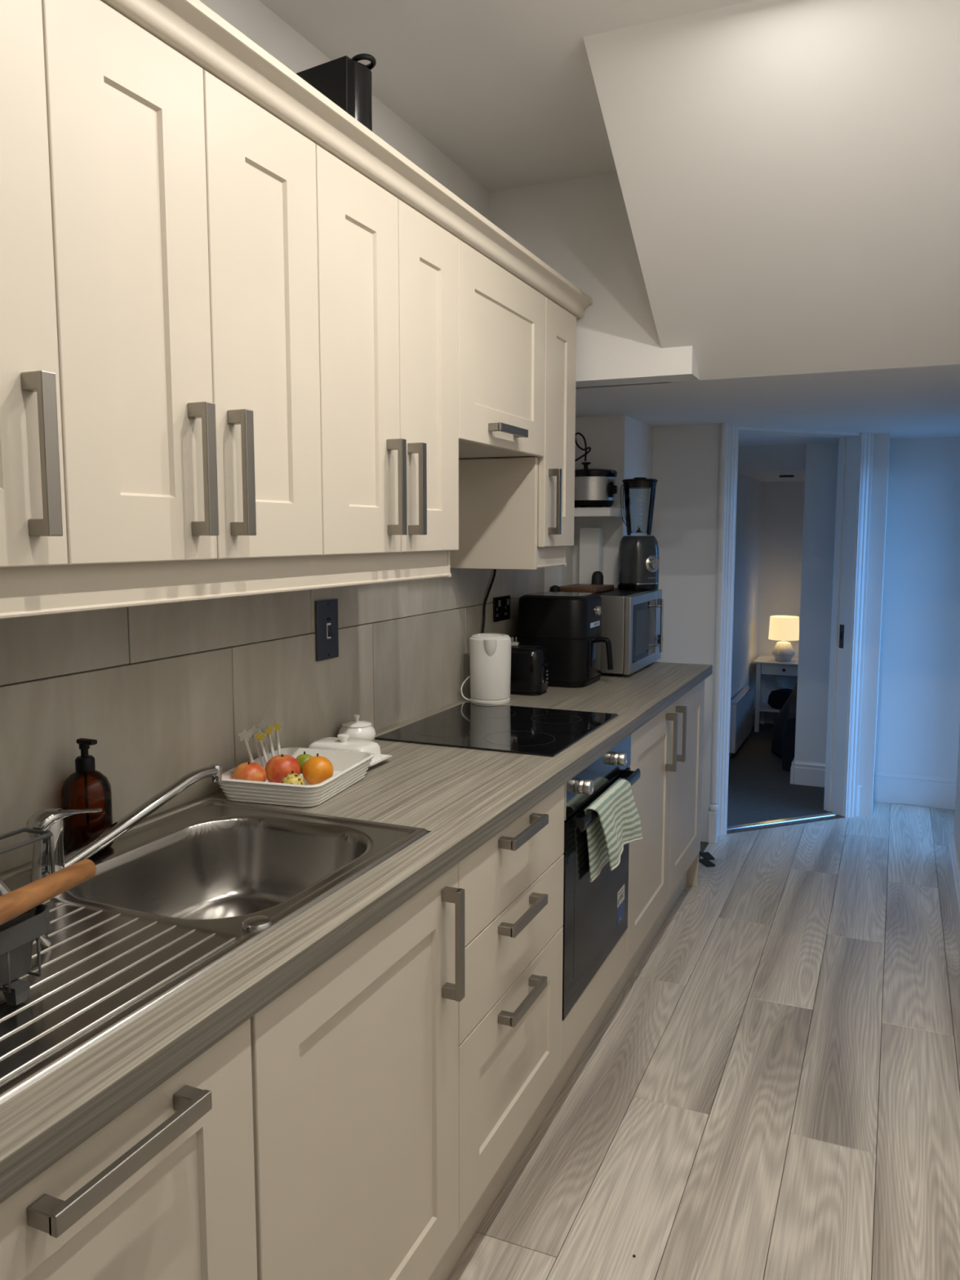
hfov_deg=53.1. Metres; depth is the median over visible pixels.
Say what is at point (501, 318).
upper cabinet
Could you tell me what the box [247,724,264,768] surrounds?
pick
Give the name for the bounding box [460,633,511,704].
kettle
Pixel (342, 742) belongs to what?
butter dish
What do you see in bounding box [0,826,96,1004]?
dish rack
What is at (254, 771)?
apple
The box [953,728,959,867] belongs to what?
wall
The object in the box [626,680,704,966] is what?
base cabinet
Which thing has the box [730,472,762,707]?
wall
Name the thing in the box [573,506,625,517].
corner shelf
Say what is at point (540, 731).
induction hob
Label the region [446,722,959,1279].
floor
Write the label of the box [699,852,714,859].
pad
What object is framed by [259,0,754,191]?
ceiling
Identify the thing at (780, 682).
socket
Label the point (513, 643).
plug
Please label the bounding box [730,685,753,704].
grille
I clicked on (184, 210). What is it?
upper cabinet
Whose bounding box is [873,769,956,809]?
baseboard
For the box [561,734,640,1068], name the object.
oven
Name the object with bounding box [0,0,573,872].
wall
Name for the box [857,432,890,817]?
wall
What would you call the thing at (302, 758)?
apple
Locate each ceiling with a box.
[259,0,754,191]
[575,0,959,446]
[737,444,806,481]
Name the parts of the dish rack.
plate rail, wooden handle, plate rail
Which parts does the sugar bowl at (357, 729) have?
lid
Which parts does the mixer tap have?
lever, spout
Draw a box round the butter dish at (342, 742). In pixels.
[307,733,391,768]
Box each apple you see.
[231,761,266,782]
[264,754,300,782]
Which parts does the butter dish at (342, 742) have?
lid knob, lid, plate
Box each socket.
[493,595,510,622]
[774,676,786,688]
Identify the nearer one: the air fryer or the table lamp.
the air fryer
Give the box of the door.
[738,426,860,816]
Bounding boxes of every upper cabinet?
[0,0,67,567]
[41,0,322,564]
[315,144,458,555]
[449,297,576,569]
[457,238,545,458]
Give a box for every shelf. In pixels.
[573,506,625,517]
[759,702,780,712]
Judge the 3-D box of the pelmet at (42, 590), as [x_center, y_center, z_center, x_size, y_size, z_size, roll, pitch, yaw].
[-0.495,-0.111,1.667,0.250,0.065,1.561,3,7,23]
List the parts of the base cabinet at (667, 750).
door, handle, handle, door, panel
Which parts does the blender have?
motor, blade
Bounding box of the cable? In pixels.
[481,568,496,633]
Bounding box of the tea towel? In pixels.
[583,779,643,882]
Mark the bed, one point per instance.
(783, 743)
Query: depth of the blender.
3.88 m
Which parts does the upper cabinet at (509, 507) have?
panel, handle, door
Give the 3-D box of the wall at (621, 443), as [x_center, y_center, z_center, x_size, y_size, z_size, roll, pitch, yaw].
[0.581,-0.007,4.482,0.340,2.015,0.670,3,7,23]
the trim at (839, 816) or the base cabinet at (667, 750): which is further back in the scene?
the trim at (839, 816)
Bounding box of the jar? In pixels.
[620,478,657,535]
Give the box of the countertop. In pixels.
[0,662,712,1204]
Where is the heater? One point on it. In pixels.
(740, 718)
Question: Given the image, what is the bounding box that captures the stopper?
[591,571,603,584]
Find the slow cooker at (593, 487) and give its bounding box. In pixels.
[574,432,617,507]
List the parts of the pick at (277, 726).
flower, stem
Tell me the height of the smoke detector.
0.012 m
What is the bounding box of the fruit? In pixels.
[281,770,304,785]
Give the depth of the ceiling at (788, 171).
2.46 m
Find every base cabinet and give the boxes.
[0,1017,257,1279]
[250,863,465,1279]
[457,783,564,1230]
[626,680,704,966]
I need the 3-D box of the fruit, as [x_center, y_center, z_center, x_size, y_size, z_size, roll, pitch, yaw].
[-0.378,0.290,1.940,0.047,0.052,0.047,3,7,23]
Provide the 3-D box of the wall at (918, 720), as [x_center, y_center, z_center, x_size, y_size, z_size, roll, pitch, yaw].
[2.389,-0.139,5.063,0.498,2.150,0.100,3,7,23]
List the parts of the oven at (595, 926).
panel edge trim, knob, panel, door glass, control panel, door handle, knob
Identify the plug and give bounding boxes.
[511,636,519,645]
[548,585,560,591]
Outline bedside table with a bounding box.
[752,655,798,732]
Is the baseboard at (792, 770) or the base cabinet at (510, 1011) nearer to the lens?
the base cabinet at (510, 1011)
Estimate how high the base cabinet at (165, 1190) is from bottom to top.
0.715 m
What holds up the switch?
attached to the wall at (153, 723)
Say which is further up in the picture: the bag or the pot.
the bag
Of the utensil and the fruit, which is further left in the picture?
the utensil
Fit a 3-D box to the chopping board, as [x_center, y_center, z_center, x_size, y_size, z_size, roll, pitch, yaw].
[0.421,-0.206,3.840,0.167,0.022,0.263,3,7,23]
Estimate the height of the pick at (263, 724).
0.129 m
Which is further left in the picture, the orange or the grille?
the orange
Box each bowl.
[337,714,375,741]
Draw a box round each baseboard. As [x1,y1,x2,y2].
[728,704,755,758]
[759,704,777,723]
[790,758,794,783]
[793,760,825,786]
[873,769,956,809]
[946,833,959,962]
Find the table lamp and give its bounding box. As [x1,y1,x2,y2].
[768,615,799,662]
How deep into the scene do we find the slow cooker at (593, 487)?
3.88 m
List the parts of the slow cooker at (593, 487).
cord, lid knob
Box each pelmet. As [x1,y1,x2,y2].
[0,550,451,619]
[537,546,566,568]
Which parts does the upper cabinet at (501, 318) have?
handle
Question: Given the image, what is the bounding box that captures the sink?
[0,800,430,1104]
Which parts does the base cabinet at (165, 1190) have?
handle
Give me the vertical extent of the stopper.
0.074 m
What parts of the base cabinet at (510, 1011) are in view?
drawer, drawer, drawer, handle, handle, handle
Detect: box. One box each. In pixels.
[296,53,376,131]
[578,527,603,584]
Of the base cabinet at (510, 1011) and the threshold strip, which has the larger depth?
the threshold strip
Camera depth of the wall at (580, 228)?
3.06 m
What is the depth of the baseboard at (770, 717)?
7.31 m
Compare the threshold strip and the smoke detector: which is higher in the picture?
the smoke detector
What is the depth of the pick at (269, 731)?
2.06 m
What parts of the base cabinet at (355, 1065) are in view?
handle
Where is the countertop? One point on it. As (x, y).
(464, 797)
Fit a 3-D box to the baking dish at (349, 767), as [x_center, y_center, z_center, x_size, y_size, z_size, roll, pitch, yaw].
[-0.384,0.287,2.032,0.238,0.048,0.306,2,7,16]
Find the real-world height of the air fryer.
0.318 m
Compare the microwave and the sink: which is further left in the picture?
the sink
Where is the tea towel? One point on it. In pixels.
(618, 822)
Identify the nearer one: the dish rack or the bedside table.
the dish rack
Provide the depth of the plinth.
2.35 m
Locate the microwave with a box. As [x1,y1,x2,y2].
[596,587,663,676]
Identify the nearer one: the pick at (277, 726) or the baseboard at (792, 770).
the pick at (277, 726)
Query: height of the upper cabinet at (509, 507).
0.790 m
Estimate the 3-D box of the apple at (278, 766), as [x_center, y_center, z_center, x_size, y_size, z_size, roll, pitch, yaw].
[-0.413,0.274,2.013,0.074,0.069,0.074,3,7,23]
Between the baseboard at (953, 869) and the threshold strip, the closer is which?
the baseboard at (953, 869)
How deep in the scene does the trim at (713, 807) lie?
4.40 m
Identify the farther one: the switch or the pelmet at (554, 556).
the pelmet at (554, 556)
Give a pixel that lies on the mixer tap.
(51, 820)
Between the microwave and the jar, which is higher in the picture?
the jar
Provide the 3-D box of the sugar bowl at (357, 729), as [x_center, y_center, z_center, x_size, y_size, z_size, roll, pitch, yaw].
[-0.309,0.228,2.414,0.095,0.082,0.095,3,7,23]
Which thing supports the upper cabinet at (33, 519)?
attached to the wall at (153, 723)
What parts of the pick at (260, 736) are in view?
flower, stem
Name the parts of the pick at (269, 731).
flower, stem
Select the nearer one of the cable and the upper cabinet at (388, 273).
the upper cabinet at (388, 273)
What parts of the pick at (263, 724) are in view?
flower, stem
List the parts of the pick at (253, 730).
flower, stem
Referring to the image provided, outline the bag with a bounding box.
[767,688,792,709]
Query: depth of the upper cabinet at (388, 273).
1.95 m
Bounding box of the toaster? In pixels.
[510,644,548,695]
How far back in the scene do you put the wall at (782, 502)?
7.18 m
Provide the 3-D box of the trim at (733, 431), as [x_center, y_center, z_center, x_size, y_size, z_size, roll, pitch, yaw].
[1.162,-0.022,4.524,0.066,1.935,0.024,-2,7,-22]
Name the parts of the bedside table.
leg, leg, drawer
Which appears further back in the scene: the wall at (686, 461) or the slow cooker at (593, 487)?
the wall at (686, 461)
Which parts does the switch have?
rocker frame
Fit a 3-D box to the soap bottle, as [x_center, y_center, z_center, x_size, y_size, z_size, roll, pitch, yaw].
[-0.664,0.259,1.623,0.079,0.186,0.079,3,7,23]
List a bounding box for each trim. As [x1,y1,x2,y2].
[0,597,519,686]
[707,422,728,843]
[717,425,738,836]
[726,814,844,834]
[844,432,874,817]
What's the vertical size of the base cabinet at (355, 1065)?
0.715 m
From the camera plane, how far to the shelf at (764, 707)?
7.00 m
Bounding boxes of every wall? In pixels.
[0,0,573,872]
[489,172,699,388]
[573,414,653,587]
[651,423,720,842]
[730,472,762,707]
[756,480,804,704]
[793,442,838,777]
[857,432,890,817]
[873,436,959,807]
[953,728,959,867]
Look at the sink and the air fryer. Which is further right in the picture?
the air fryer
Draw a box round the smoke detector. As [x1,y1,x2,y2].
[778,475,794,477]
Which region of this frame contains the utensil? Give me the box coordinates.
[0,877,52,948]
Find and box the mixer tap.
[26,764,222,881]
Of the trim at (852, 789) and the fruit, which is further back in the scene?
the trim at (852, 789)
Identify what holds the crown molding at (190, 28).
on the upper cabinet at (388, 273)
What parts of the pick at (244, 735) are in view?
flower, stem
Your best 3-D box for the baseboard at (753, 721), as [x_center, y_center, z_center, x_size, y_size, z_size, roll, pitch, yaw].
[1.568,0.702,6.114,0.018,0.145,2.750,3,7,23]
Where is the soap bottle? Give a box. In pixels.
[61,737,113,852]
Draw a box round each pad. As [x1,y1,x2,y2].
[698,858,715,866]
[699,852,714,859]
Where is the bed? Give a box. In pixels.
[771,682,797,769]
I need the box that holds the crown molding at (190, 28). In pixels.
[100,0,592,318]
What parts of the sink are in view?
pop waste knob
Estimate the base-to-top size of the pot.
0.074 m
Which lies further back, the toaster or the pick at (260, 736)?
the toaster
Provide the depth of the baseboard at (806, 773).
5.50 m
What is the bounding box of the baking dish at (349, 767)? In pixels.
[217,746,374,807]
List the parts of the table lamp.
lamp shade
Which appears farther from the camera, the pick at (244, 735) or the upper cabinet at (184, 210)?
the pick at (244, 735)
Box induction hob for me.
[374,702,617,756]
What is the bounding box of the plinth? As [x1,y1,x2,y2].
[428,871,687,1279]
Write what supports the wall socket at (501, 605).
attached to the wall at (153, 723)
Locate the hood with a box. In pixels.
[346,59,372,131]
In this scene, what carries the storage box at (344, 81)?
on the upper cabinet at (388, 273)
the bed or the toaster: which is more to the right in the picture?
the bed
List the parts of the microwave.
door, door glass, control panel, door handle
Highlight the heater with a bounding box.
[728,685,753,753]
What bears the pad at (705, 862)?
on the floor
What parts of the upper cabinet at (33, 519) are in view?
handle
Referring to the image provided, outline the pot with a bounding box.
[0,906,35,986]
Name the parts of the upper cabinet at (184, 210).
door, handle, handle, door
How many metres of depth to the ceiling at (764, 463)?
5.76 m
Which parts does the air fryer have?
plate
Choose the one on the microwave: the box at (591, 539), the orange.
the box at (591, 539)
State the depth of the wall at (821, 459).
5.41 m
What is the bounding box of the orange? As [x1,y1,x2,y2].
[302,753,333,785]
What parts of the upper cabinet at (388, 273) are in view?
door, handle, handle, door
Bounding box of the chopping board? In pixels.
[559,583,613,593]
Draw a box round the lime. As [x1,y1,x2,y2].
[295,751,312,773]
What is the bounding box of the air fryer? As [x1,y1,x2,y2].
[518,591,613,687]
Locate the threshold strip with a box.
[726,812,839,830]
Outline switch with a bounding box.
[315,598,338,661]
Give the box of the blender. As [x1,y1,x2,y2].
[617,477,659,591]
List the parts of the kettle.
cord, spout, lid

